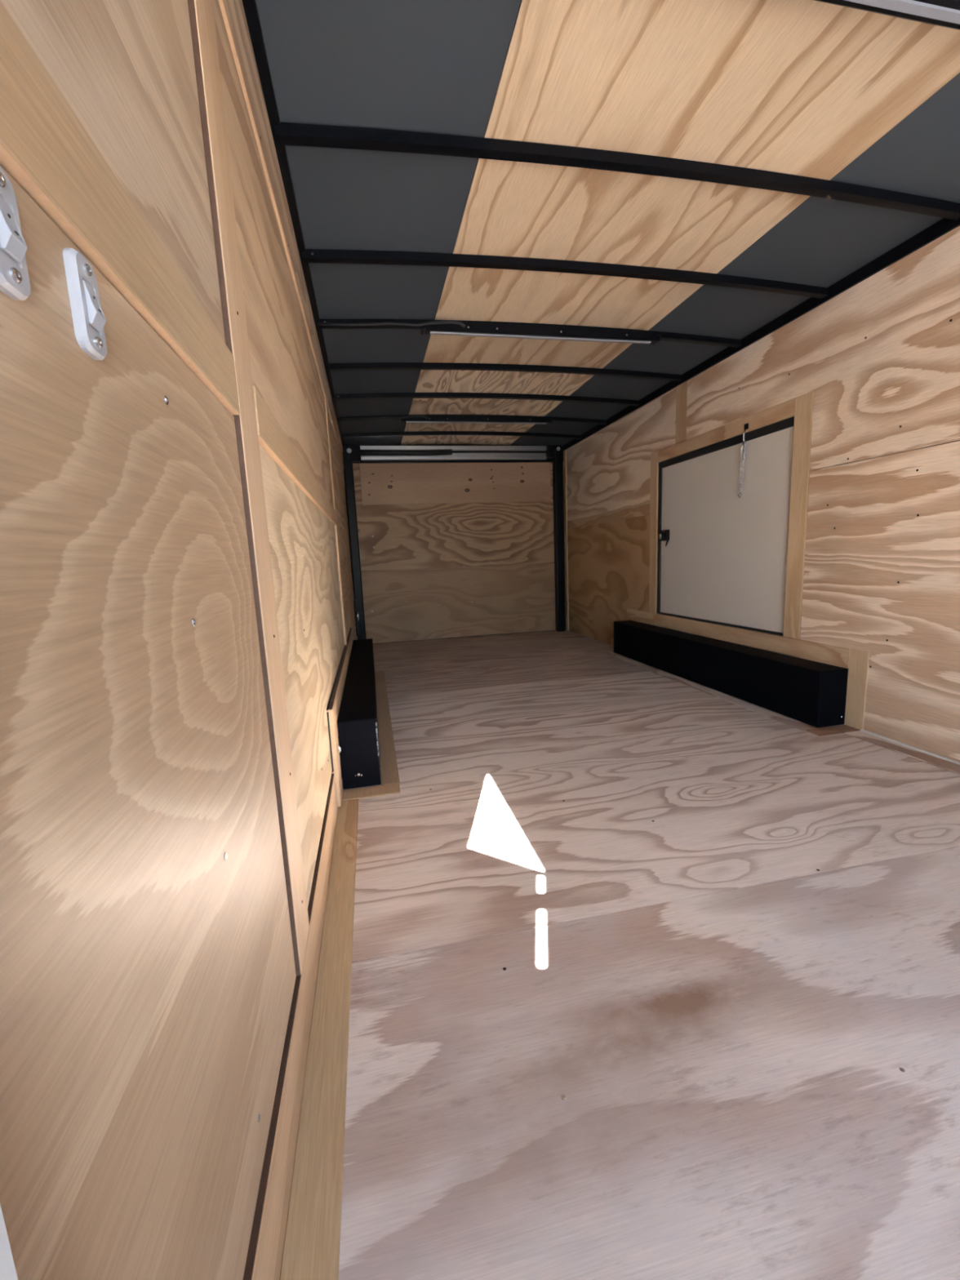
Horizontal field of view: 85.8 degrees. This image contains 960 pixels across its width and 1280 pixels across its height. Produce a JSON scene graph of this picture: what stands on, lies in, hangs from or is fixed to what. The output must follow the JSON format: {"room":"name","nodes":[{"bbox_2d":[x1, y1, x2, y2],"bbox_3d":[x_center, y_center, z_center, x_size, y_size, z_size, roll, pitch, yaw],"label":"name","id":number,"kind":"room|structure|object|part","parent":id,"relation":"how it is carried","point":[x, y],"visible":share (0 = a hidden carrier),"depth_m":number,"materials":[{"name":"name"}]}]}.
{"room":"cargo space","nodes":[
{"label":"cargo space","id":0,"kind":"room"},
{"bbox_2d":[0,0,357,1279],"bbox_3d":[-0.706,-0.508,2.160,0.097,2.360,7.620,-4,9,-12],"label":"wall","id":1,"kind":"structure","parent":0,"point":[178,626],"depth_m":0.47,"materials":[{"name":"brown wood"}]},
{"bbox_2d":[0,1204,17,1279],"bbox_3d":[-0.248,-0.145,0.083,0.094,2.180,0.126,-4,9,-12],"label":"trim","id":2,"kind":"structure","parent":1,"relation":"attached to","point":[7,1269],"depth_m":0.21,"materials":[{"name":"white paint"}]},
{"bbox_2d":[0,168,31,300],"bbox_3d":[-0.267,-0.232,0.290,0.012,0.068,0.033,-4,9,-12],"label":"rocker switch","id":3,"kind":"object","parent":1,"relation":"attached to","point":[15,282],"visible":1,"depth_m":0.29,"materials":[{"name":"white plastic"}]},
{"bbox_2d":[62,247,106,359],"bbox_3d":[-0.286,-0.245,0.380,0.012,0.068,0.033,-4,9,-12],"label":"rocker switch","id":4,"kind":"object","parent":1,"relation":"attached to","point":[89,320],"visible":1,"depth_m":0.37,"materials":[{"name":"white plastic"}]},
{"bbox_3d":[-0.342,-0.728,0.409,0.014,0.672,0.706,-4,9,-12],"label":"plywood panel","id":5,"kind":"part","parent":1,"relation":"part of","materials":[{"name":"beige wood"}]},
{"bbox_3d":[-0.323,-0.351,0.474,0.022,0.089,0.714,-4,9,-12],"label":"rail","id":6,"kind":"part","parent":1,"relation":"part of","materials":[{"name":"brown wood"}]},
{"bbox_3d":[-0.694,-0.976,2.050,0.017,0.672,2.382,-4,9,-12],"label":"plywood panel","id":7,"kind":"part","parent":1,"relation":"part of","materials":[{"name":"beige wood"}]},
{"bbox_3d":[-0.882,-1.541,2.783,0.025,0.221,5.760,-4,9,-12],"label":"rail","id":8,"kind":"part","parent":1,"relation":"part of","materials":[{"name":"brown wood"}]},
{"bbox_3d":[-0.378,0.701,1.133,0.022,0.150,1.705,-4,9,-12],"label":"rail","id":9,"kind":"part","parent":1,"relation":"part of","materials":[{"name":"brown wood"}]},
{"bbox_3d":[-0.674,-0.599,2.111,0.024,0.089,2.386,-4,9,-12],"label":"rail","id":10,"kind":"part","parent":1,"relation":"part of","materials":[{"name":"brown wood"}]},
{"bbox_3d":[-0.657,-0.053,2.197,0.013,1.010,2.382,-4,9,-12],"label":"plywood panel","id":11,"kind":"part","parent":1,"relation":"part of","materials":[{"name":"beige wood"}]},
{"bbox_3d":[-1.216,-1.320,4.479,0.016,0.715,2.405,-4,9,-12],"label":"plywood panel","id":12,"kind":"part","parent":1,"relation":"part of","materials":[{"name":"beige wood"}]},
{"bbox_3d":[-1.175,-0.364,4.632,0.016,1.215,2.405,-4,9,-12],"label":"plywood panel","id":13,"kind":"part","parent":1,"relation":"part of","materials":[{"name":"beige wood"}]},
{"bbox_2d":[353,600,359,635],"bbox_3d":[-1.337,-0.241,5.631,0.047,0.390,0.081,-4,9,-12],"label":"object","id":14,"kind":"structure","parent":1,"relation":"in","point":[356,613],"depth_m":5.59,"materials":[{"name":"black paint"}]},
{"bbox_2d":[343,444,565,643],"bbox_3d":[-0.216,-1.156,6.076,2.710,2.360,0.060,-4,9,-12],"label":"wall","id":15,"kind":"structure","parent":0,"point":[396,444],"depth_m":5.92,"materials":[{"name":"black metal"}]},
{"bbox_2d":[360,445,546,460],"bbox_3d":[-0.261,-2.091,5.773,2.100,0.148,0.036,-4,9,-12],"label":"channel","id":16,"kind":"object","parent":15,"relation":"attached to","point":[455,456],"visible":0.8,"depth_m":5.78,"materials":[{"name":"metal"}]},
{"bbox_2d":[359,448,547,455],"bbox_3d":[-0.255,-2.079,5.725,2.120,0.066,0.060,-4,9,-12],"label":"bar","id":17,"kind":"object","parent":16,"relation":"attached to","point":[442,451],"visible":1,"depth_m":5.63,"materials":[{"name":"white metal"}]},
{"bbox_3d":[0.231,-2.120,5.823,1.125,0.029,0.024,-4,9,-12],"label":"rod","id":18,"kind":"part","parent":17,"relation":"part of","materials":[{"name":"black metal"}]},
{"bbox_2d":[342,444,564,639],"bbox_3d":[-0.199,-1.100,5.942,2.508,2.170,0.202,-4,9,-12],"label":"trim","id":19,"kind":"structure","parent":15,"relation":"attached to","point":[351,455],"depth_m":5.89,"materials":[{"name":"black paint"}]},
{"bbox_3d":[-1.369,-0.970,5.665,0.093,2.100,0.090,-4,9,-12],"label":"post","id":20,"kind":"part","parent":19,"relation":"part of","materials":[{"name":"black metal"}]},
{"bbox_3d":[0.936,-1.153,6.133,0.095,2.120,0.090,-4,9,-12],"label":"post","id":21,"kind":"part","parent":19,"relation":"part of","materials":[{"name":"black metal"}]},
{"bbox_2d":[352,462,555,643],"bbox_3d":[-0.225,-1.017,5.967,2.290,1.978,0.068,-4,9,-12],"label":"door","id":22,"kind":"structure","parent":15,"relation":"in","point":[414,517],"depth_m":5.94,"materials":[{"name":"brown wood"}]},
{"bbox_3d":[-0.244,-1.423,5.913,2.290,1.160,0.045,-4,9,-12],"label":"plywood panel","id":23,"kind":"part","parent":22,"relation":"part of","materials":[{"name":"beige wood"}]},
{"bbox_3d":[-0.203,-0.446,6.070,2.290,0.816,0.045,-4,9,-12],"label":"plywood panel","id":24,"kind":"part","parent":22,"relation":"part of","materials":[{"name":"brown wood"}]},
{"bbox_2d":[242,0,959,450],"bbox_3d":[0.525,-1.679,2.248,2.710,0.182,7.620,-4,9,-12],"label":"ceiling","id":25,"kind":"structure","parent":0,"point":[704,176],"depth_m":1.79,"materials":[{"name":"brown wood"}]},
{"bbox_2d":[337,414,552,424],"bbox_3d":[-0.275,-1.976,4.631,1.930,0.052,0.082,-4,9,-12],"label":"light bar","id":26,"kind":"object","parent":25,"relation":"attached to","point":[409,419],"visible":1,"depth_m":4.64,"materials":[{"name":"black paint"}]},
{"bbox_2d":[317,320,660,345],"bbox_3d":[0.108,-1.708,2.852,1.930,0.052,0.082,-4,9,-12],"label":"light bar","id":27,"kind":"object","parent":25,"relation":"attached to","point":[433,327],"visible":1,"depth_m":2.86,"materials":[{"name":"black paint"}]},
{"bbox_2d":[814,0,959,30],"bbox_3d":[0.491,-1.439,1.074,1.930,0.052,0.082,-4,9,-12],"label":"light bar","id":28,"kind":"object","parent":25,"relation":"attached to","point":[944,13],"visible":1,"depth_m":1.19,"materials":[{"name":"black paint"}]},
{"bbox_2d":[279,629,959,1279],"bbox_3d":[0.614,0.525,2.600,2.680,0.072,7.620,-4,9,-12],"label":"floor","id":29,"kind":"structure","parent":0,"point":[628,969],"depth_m":1.10,"materials":[{"name":"brown wood"}]},
{"bbox_2d":[337,638,381,789],"bbox_3d":[-0.732,0.304,3.223,0.156,0.292,2.270,-4,9,-12],"label":"box","id":30,"kind":"object","parent":29,"relation":"on","point":[357,721],"visible":1,"depth_m":2.15,"materials":[{"name":"black paint"}]},
{"bbox_3d":[-0.738,0.161,3.201,0.156,0.003,2.269,-4,9,-12],"label":"plate","id":31,"kind":"part","parent":30,"relation":"part of","materials":[{"name":"black paint"}]},
{"bbox_2d":[613,620,848,727],"bbox_3d":[1.548,0.131,3.696,0.166,0.292,2.254,-4,9,-12],"label":"box","id":32,"kind":"object","parent":29,"relation":"on","point":[812,693],"visible":1,"depth_m":3.10,"materials":[{"name":"black paint"}]},
{"bbox_3d":[1.542,-0.011,3.674,0.166,0.003,2.253,-4,9,-12],"label":"plate","id":33,"kind":"part","parent":32,"relation":"part of","materials":[{"name":"black paint"}]},
{"bbox_2d":[563,226,959,762],"bbox_3d":[1.527,-0.915,4.112,0.122,2.360,4.655,-4,9,-12],"label":"wall","id":34,"kind":"structure","parent":0,"point":[868,377],"depth_m":2.54,"materials":[{"name":"brown wood"}]},
{"bbox_3d":[1.268,-0.588,5.362,0.044,1.220,1.945,-4,9,-12],"label":"plywood panel","id":35,"kind":"part","parent":34,"relation":"part of","materials":[{"name":"brown wood"}]},
{"bbox_3d":[1.230,-1.478,5.220,0.044,0.402,1.945,-4,9,-12],"label":"plywood panel","id":36,"kind":"part","parent":34,"relation":"part of","materials":[{"name":"beige wood"}]},
{"bbox_3d":[1.241,-1.235,5.259,0.044,0.088,1.945,-4,9,-12],"label":"plywood panel","id":37,"kind":"part","parent":34,"relation":"part of","materials":[{"name":"brown wood"}]},
{"bbox_3d":[1.250,-1.866,4.983,0.044,0.436,2.298,-4,9,-12],"label":"plywood panel","id":38,"kind":"part","parent":34,"relation":"part of","materials":[{"name":"beige wood"}]},
{"bbox_3d":[1.462,-0.879,4.299,0.046,1.309,0.103,-4,9,-12],"label":"hatch trim","id":39,"kind":"part","parent":34,"relation":"part of","materials":[{"name":"brown wood"}]},
{"bbox_3d":[1.657,0.127,3.718,0.044,0.296,1.603,-4,9,-12],"label":"plywood panel","id":40,"kind":"part","parent":34,"relation":"part of","materials":[{"name":"beige wood"}]},
{"bbox_2d":[656,416,794,635],"bbox_3d":[1.612,-0.725,3.586,0.059,1.217,1.381,-4,9,-12],"label":"door","id":41,"kind":"structure","parent":34,"relation":"in","point":[722,555],"depth_m":3.43,"materials":[{"name":"white paint"}]},
{"bbox_3d":[1.591,-1.372,3.483,0.048,0.090,1.381,-4,9,-12],"label":"hatch trim","id":42,"kind":"part","parent":34,"relation":"part of","materials":[{"name":"brown wood"}]},
{"bbox_2d":[737,422,748,497],"bbox_3d":[1.634,-1.110,3.211,0.022,0.437,0.064,-4,9,-12],"label":"chain","id":43,"kind":"object","parent":34,"relation":"hanging from","point":[746,425],"visible":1,"depth_m":3.21,"materials":[{"name":"silver metal"}]},
{"bbox_3d":[1.631,-1.307,3.163,0.012,0.033,0.030,-4,9,-12],"label":"eye plate","id":44,"kind":"part","parent":43,"relation":"part of","materials":[{"name":"black paint"}]},
{"bbox_3d":[1.772,-0.661,2.854,0.048,1.309,0.115,-4,9,-12],"label":"hatch trim","id":45,"kind":"part","parent":34,"relation":"part of","materials":[{"name":"brown wood"}]},
{"bbox_3d":[1.742,-1.328,2.769,0.044,0.839,2.078,-4,9,-12],"label":"plywood panel","id":46,"kind":"part","parent":34,"relation":"part of","materials":[{"name":"beige wood"}]},
{"bbox_3d":[1.904,-0.185,2.397,0.044,1.308,0.957,-4,9,-12],"label":"plywood panel","id":47,"kind":"part","parent":34,"relation":"part of","materials":[{"name":"beige wood"}]}
]}

